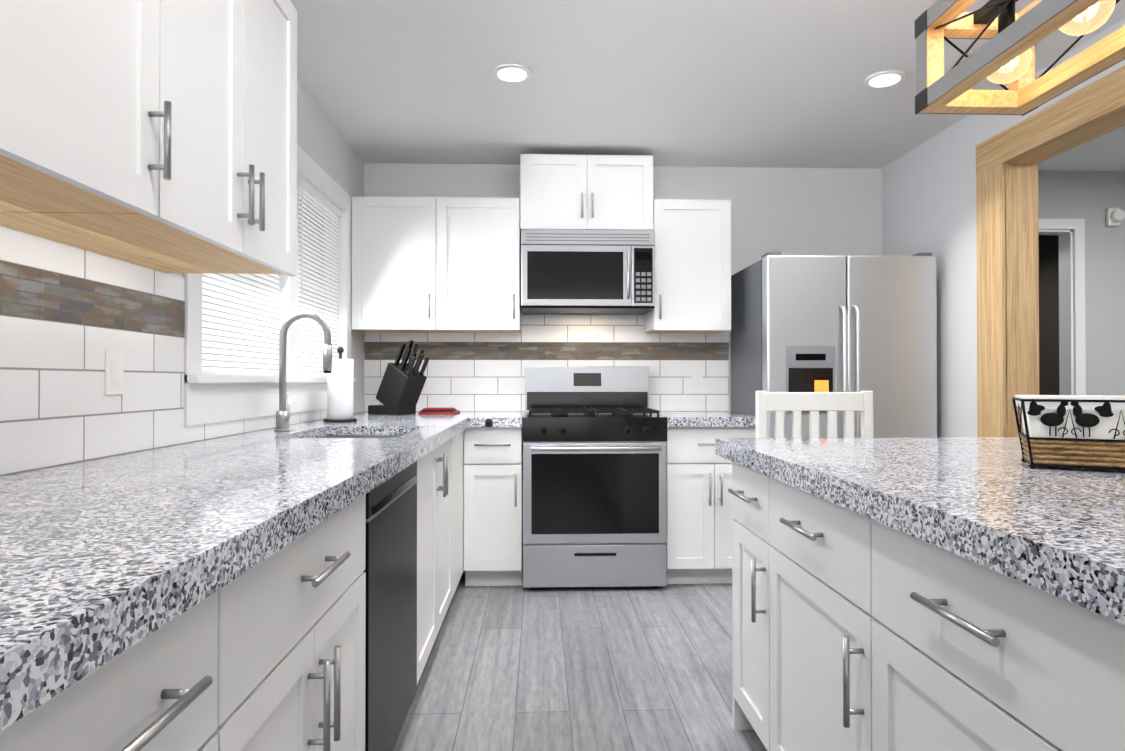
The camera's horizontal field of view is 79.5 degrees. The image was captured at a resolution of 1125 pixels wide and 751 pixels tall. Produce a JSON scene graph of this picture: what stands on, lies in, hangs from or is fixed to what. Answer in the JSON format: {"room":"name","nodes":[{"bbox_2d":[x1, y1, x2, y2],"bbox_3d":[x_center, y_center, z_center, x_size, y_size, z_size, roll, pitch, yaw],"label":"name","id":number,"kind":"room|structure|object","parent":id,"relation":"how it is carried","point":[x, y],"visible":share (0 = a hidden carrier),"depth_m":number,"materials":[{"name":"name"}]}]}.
{"room":"kitchen","nodes":[
{"label":"kitchen","id":0,"kind":"room"},
{"bbox_2d":[169,80,363,404],"bbox_3d":[-1.174,-0.117,0.994,0.100,2.460,6.600,0,0,-2],"label":"wall","id":1,"kind":"structure","parent":0,"point":[324,145],"depth_m":3.60,"materials":[{"name":"white paint"}]},
{"bbox_2d":[0,0,187,227],"bbox_3d":[-0.927,-0.687,1.014,0.374,0.758,0.595,0,0,-2],"label":"upper cabinet","id":2,"kind":"object","parent":1,"relation":"attached to","point":[159,135],"depth_m":1.12,"materials":[{"name":"white wood"}]},
{"bbox_2d":[10,0,296,275],"bbox_3d":[-0.946,-0.683,1.577,0.374,0.758,0.770,0,0,-2],"label":"upper cabinet","id":3,"kind":"object","parent":1,"relation":"attached to","point":[242,54],"depth_m":1.61,"materials":[{"name":"white wood"}]},
{"bbox_2d":[0,226,363,475],"bbox_3d":[-1.120,-0.034,0.995,0.008,0.545,6.400,0,0,-2],"label":"wall tile","id":4,"kind":"structure","parent":1,"relation":"attached to","point":[69,315],"depth_m":1.61,"materials":[{"name":"white tile"}]},
{"bbox_2d":[105,349,123,394],"bbox_3d":[-1.137,-0.008,1.719,0.006,0.115,0.070,0,0,-2],"label":"electrical outlet","id":5,"kind":"object","parent":4,"relation":"attached to","point":[114,359],"visible":1,"depth_m":1.71,"materials":[{"name":"white plastic"}]},
{"bbox_2d":[182,144,356,425],"bbox_3d":[-1.218,-0.432,2.965,0.146,1.188,1.798,0,0,-2],"label":"window unit","id":6,"kind":"structure","parent":1,"relation":"in","point":[313,258],"depth_m":2.91,"materials":[{"name":"white plastic"}]},
{"bbox_2d":[202,273,279,374],"bbox_3d":[-1.200,-0.464,2.540,0.044,0.920,0.743,0,0,-2],"label":"window blind","id":7,"kind":"object","parent":6,"relation":"attached to","point":[240,331],"visible":0.23,"depth_m":2.53,"materials":[{"name":"white plastic"}]},
{"bbox_2d":[298,175,341,376],"bbox_3d":[-1.229,-0.456,3.393,0.044,0.920,0.743,0,0,-2],"label":"window blind","id":8,"kind":"object","parent":6,"relation":"attached to","point":[310,344],"visible":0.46,"depth_m":3.38,"materials":[{"name":"white plastic"}]},
{"bbox_2d":[392,571,766,750],"bbox_3d":[1.776,1.154,2.198,6.400,0.060,8.870,0,0,-2],"label":"floor","id":9,"kind":"structure","parent":0,"point":[522,668],"depth_m":2.56,"materials":[{"name":"grey wood"}]},
{"bbox_2d":[0,696,55,750],"bbox_3d":[-0.747,0.669,0.178,0.674,0.876,0.672,0,0,-2],"label":"base cabinet","id":10,"kind":"object","parent":9,"relation":"on","point":[35,731],"depth_m":0.54,"materials":[{"name":"white wood"}]},
{"bbox_2d":[56,566,255,750],"bbox_3d":[-0.763,0.673,0.647,0.674,0.876,0.503,0,0,-2],"label":"base cabinet","id":11,"kind":"object","parent":9,"relation":"on","point":[190,684],"depth_m":0.75,"materials":[{"name":"white wood"}]},
{"bbox_2d":[256,494,365,750],"bbox_3d":[-0.780,0.677,1.168,0.674,0.876,0.778,0,0,-2],"label":"base cabinet","id":12,"kind":"object","parent":9,"relation":"on","point":[268,654],"depth_m":1.19,"materials":[{"name":"white wood"}]},
{"bbox_2d":[363,461,417,750],"bbox_3d":[-0.763,0.685,1.881,0.608,0.872,0.636,0,0,-2],"label":"dishwasher","id":13,"kind":"object","parent":9,"relation":"on","point":[390,570],"visible":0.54,"depth_m":1.81,"materials":[{"name":"black metal"}]},
{"bbox_2d":[319,431,463,630],"bbox_3d":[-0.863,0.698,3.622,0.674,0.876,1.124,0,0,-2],"label":"base cabinet","id":14,"kind":"object","parent":9,"relation":"on","point":[440,473],"depth_m":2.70,"materials":[{"name":"white wood"}]},
{"bbox_2d":[0,412,471,731],"bbox_3d":[-0.769,0.227,1.225,0.707,0.052,5.940,0,0,-2],"label":"countertop","id":15,"kind":"structure","parent":14,"relation":"on","point":[103,561],"depth_m":0.92,"materials":[{"name":"stone"}]},
{"bbox_2d":[274,311,331,430],"bbox_3d":[-0.995,-0.018,2.618,0.217,0.458,0.096,0,0,-2],"label":"faucet","id":16,"kind":"object","parent":15,"relation":"on","point":[282,418],"visible":1,"depth_m":2.59,"materials":[{"name":"silver metal"}]},
{"bbox_2d":[323,347,356,421],"bbox_3d":[-1.043,0.040,3.178,0.150,0.351,0.150,0,0,-2],"label":"paper towel","id":17,"kind":"object","parent":15,"relation":"on","point":[340,392],"visible":0.96,"depth_m":3.13,"materials":[{"name":"white paper"}]},
{"bbox_2d":[368,340,428,414],"bbox_3d":[-0.929,0.012,3.866,0.368,0.420,0.150,0,-1,33],"label":"knife block","id":18,"kind":"object","parent":15,"relation":"on","point":[401,387],"visible":1,"depth_m":3.80,"materials":[{"name":"black wood"}]},
{"bbox_2d":[418,408,460,413],"bbox_3d":[-0.726,0.208,4.008,0.220,0.030,0.200,0,0,-2],"label":"trivet","id":19,"kind":"object","parent":15,"relation":"on","point":[438,411],"visible":0.98,"depth_m":3.92,"materials":[{"name":"red fabric"}]},
{"bbox_2d":[464,424,522,585],"bbox_3d":[-0.379,0.700,3.870,0.307,0.875,0.666,0,0,-2],"label":"base cabinet","id":20,"kind":"object","parent":9,"relation":"on","point":[493,506],"visible":0.94,"depth_m":3.58,"materials":[{"name":"white wood"}]},
{"bbox_2d":[468,412,524,427],"bbox_3d":[-0.357,0.249,3.865,0.268,0.052,0.690,0,0,-2],"label":"countertop","id":21,"kind":"structure","parent":20,"relation":"on","point":[500,419],"depth_m":3.55,"materials":[{"name":"stone"}]},
{"bbox_2d":[485,419,492,426],"bbox_3d":[-0.385,0.248,3.539,0.040,0.037,0.018,0,0,-2],"label":"clip","id":22,"kind":"object","parent":21,"relation":"attached to","point":[488,422],"visible":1,"depth_m":3.54,"materials":[{"name":"black plastic"}]},
{"bbox_2d":[523,366,666,588],"bbox_3d":[0.162,0.540,3.852,0.760,1.195,0.727,0,0,-2],"label":"range","id":23,"kind":"object","parent":9,"relation":"on","point":[594,477],"visible":1,"depth_m":3.55,"materials":[{"name":"silver metal"}]},
{"bbox_2d":[666,427,755,583],"bbox_3d":[0.802,0.701,3.910,0.512,0.875,0.666,0,0,-2],"label":"base cabinet","id":24,"kind":"object","parent":9,"relation":"on","point":[699,514],"visible":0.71,"depth_m":3.62,"materials":[{"name":"white wood"}]},
{"bbox_2d":[654,411,755,426],"bbox_3d":[0.802,0.249,3.919,0.516,0.052,0.660,0,0,-2],"label":"countertop","id":25,"kind":"structure","parent":24,"relation":"on","point":[674,418],"depth_m":3.59,"materials":[{"name":"stone"}]},
{"bbox_2d":[728,461,755,731],"bbox_3d":[0.909,0.684,1.972,0.718,0.876,0.407,0,0,-2],"label":"base cabinet","id":26,"kind":"object","parent":9,"relation":"on","point":[743,491],"depth_m":2.06,"materials":[{"name":"white wood"}]},
{"bbox_2d":[756,471,843,750],"bbox_3d":[0.914,0.681,1.549,0.700,0.876,0.680,0,0,-2],"label":"base cabinet","id":27,"kind":"object","parent":9,"relation":"on","point":[800,534],"depth_m":1.62,"materials":[{"name":"white wood"}]},
{"bbox_2d":[715,437,1124,624],"bbox_3d":[1.139,0.221,0.424,1.134,0.054,3.710,0,0,-2],"label":"countertop","id":28,"kind":"structure","parent":27,"relation":"on","point":[997,504],"depth_m":1.14,"materials":[{"name":"stone"}]},
{"bbox_2d":[1012,395,1124,470],"bbox_3d":[1.151,0.123,1.470,0.276,0.157,0.168,0,-1,28],"label":"basket","id":29,"kind":"object","parent":28,"relation":"on","point":[1077,431],"visible":1,"depth_m":1.43,"materials":[{"name":"brown wicker"}]},
{"bbox_2d":[755,391,872,437],"bbox_3d":[1.024,0.594,2.545,0.490,1.066,0.415,0,0,-2],"label":"chair","id":30,"kind":"object","parent":9,"relation":"on","point":[815,403],"visible":0.25,"depth_m":2.73,"materials":[{"name":"white wood"}]},
{"bbox_2d":[731,252,936,437],"bbox_3d":[1.529,0.240,3.893,0.920,1.795,0.741,0,0,-2],"label":"fridge","id":31,"kind":"object","parent":9,"relation":"on","point":[828,323],"visible":0.58,"depth_m":3.59,"materials":[{"name":"grey metal"}]},
{"bbox_2d":[844,508,1087,750],"bbox_3d":[0.933,0.676,1.002,0.700,0.876,0.652,0,0,-2],"label":"base cabinet","id":32,"kind":"object","parent":9,"relation":"on","point":[853,631],"depth_m":1.02,"materials":[{"name":"white wood"}]},
{"bbox_2d":[1088,610,1124,750],"bbox_3d":[0.948,0.672,0.559,0.700,0.876,0.353,0,0,-2],"label":"base cabinet","id":33,"kind":"object","parent":9,"relation":"on","point":[1106,636],"depth_m":0.74,"materials":[{"name":"white wood"}]},
{"bbox_2d":[290,0,1124,170],"bbox_3d":[1.776,-1.376,2.220,6.400,0.080,8.870,0,0,-2],"label":"ceiling","id":34,"kind":"structure","parent":0,"point":[734,83],"depth_m":3.04,"materials":[{"name":"white paint"}]},
{"bbox_2d":[493,63,531,82],"bbox_3d":[-0.220,-1.323,2.967,0.170,0.013,0.170,0,0,-2],"label":"recessed light","id":35,"kind":"object","parent":34,"relation":"in","point":[512,73],"visible":1,"depth_m":2.95,"materials":[{"name":"white plastic"}]},
{"bbox_2d":[864,69,905,88],"bbox_3d":[1.439,-1.322,3.023,0.170,0.013,0.170,0,0,-2],"label":"recessed light","id":36,"kind":"object","parent":34,"relation":"in","point":[884,78],"visible":0.94,"depth_m":3.01,"materials":[{"name":"white plastic"}]},
{"bbox_2d":[914,0,1124,115],"bbox_3d":[1.103,-1.021,1.188,0.294,0.646,1.232,0,0,-2],"label":"chandelier","id":37,"kind":"object","parent":34,"relation":"hanging from","point":[1008,32],"visible":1,"depth_m":1.65,"materials":[{"name":"brown wood"}]},
{"bbox_2d":[363,163,1124,411],"bbox_3d":[1.654,-0.088,4.341,5.980,2.460,0.100,0,0,-2],"label":"wall","id":38,"kind":"structure","parent":0,"point":[810,211],"depth_m":4.30,"materials":[{"name":"white paint"}]},
{"bbox_2d":[351,196,450,332],"bbox_3d":[-0.937,-0.646,4.028,0.538,0.745,0.340,0,0,-2],"label":"upper cabinet","id":39,"kind":"object","parent":38,"relation":"attached to","point":[436,264],"depth_m":3.86,"materials":[{"name":"white wood"}]},
{"bbox_2d":[447,194,522,332],"bbox_3d":[-0.520,-0.645,4.042,0.537,0.745,0.340,0,0,-2],"label":"upper cabinet","id":40,"kind":"object","parent":38,"relation":"attached to","point":[484,234],"depth_m":3.88,"materials":[{"name":"white wood"}]},
{"bbox_2d":[364,315,728,411],"bbox_3d":[-0.089,-0.057,4.228,2.272,0.645,0.008,0,0,-2],"label":"wall tile","id":41,"kind":"structure","parent":38,"relation":"attached to","point":[474,372],"depth_m":4.22,"materials":[{"name":"white tile"}]},
{"bbox_2d":[692,365,702,383],"bbox_3d":[0.847,-0.007,4.252,0.070,0.115,0.006,0,0,-2],"label":"electrical outlet","id":42,"kind":"object","parent":41,"relation":"attached to","point":[697,374],"visible":1,"depth_m":4.25,"materials":[{"name":"white plastic"}]},
{"bbox_2d":[520,154,654,229],"bbox_3d":[0.136,-1.062,4.068,0.769,0.418,0.340,0,0,-2],"label":"upper cabinet","id":43,"kind":"object","parent":38,"relation":"attached to","point":[559,191],"depth_m":3.90,"materials":[{"name":"white wood"}]},
{"bbox_2d":[521,229,654,314],"bbox_3d":[0.140,-0.604,4.019,0.760,0.446,0.425,0,0,-2],"label":"microwave","id":44,"kind":"object","parent":43,"relation":"attached to","point":[587,272],"visible":1,"depth_m":3.84,"materials":[{"name":"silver metal"}]},
{"bbox_2d":[645,199,730,332],"bbox_3d":[0.748,-0.645,4.085,0.450,0.745,0.340,0,0,-2],"label":"upper cabinet","id":45,"kind":"object","parent":38,"relation":"attached to","point":[692,245],"depth_m":3.92,"materials":[{"name":"white wood"}]},
{"bbox_2d":[1038,219,1085,394],"bbox_3d":[3.419,0.070,4.390,2.470,2.145,0.118,0,0,-2],"label":"door frame","id":46,"kind":"structure","parent":38,"relation":"attached to","point":[1072,344],"depth_m":4.35,"materials":[{"name":"white wood"}]},
{"bbox_2d":[1106,207,1124,225],"bbox_3d":[3.536,-1.019,4.327,0.080,0.120,0.069,0,0,-2],"label":"smoke detector","id":47,"kind":"object","parent":38,"relation":"attached to","point":[1115,216],"visible":0.98,"depth_m":4.33,"materials":[{"name":"white plastic"}]},
{"bbox_2d":[882,18,1124,437],"bbox_3d":[2.219,-0.116,1.108,0.150,2.460,6.400,0,0,-2],"label":"wall","id":48,"kind":"structure","parent":0,"point":[929,196],"depth_m":3.58,"materials":[{"name":"white paint"}]},
{"bbox_2d":[976,65,1124,436],"bbox_3d":[2.162,-0.009,2.484,0.178,2.270,1.719,0,0,-2],"label":"trim","id":49,"kind":"structure","parent":48,"relation":"attached to","point":[1009,159],"depth_m":3.17,"materials":[{"name":"brown wood"}]}
]}

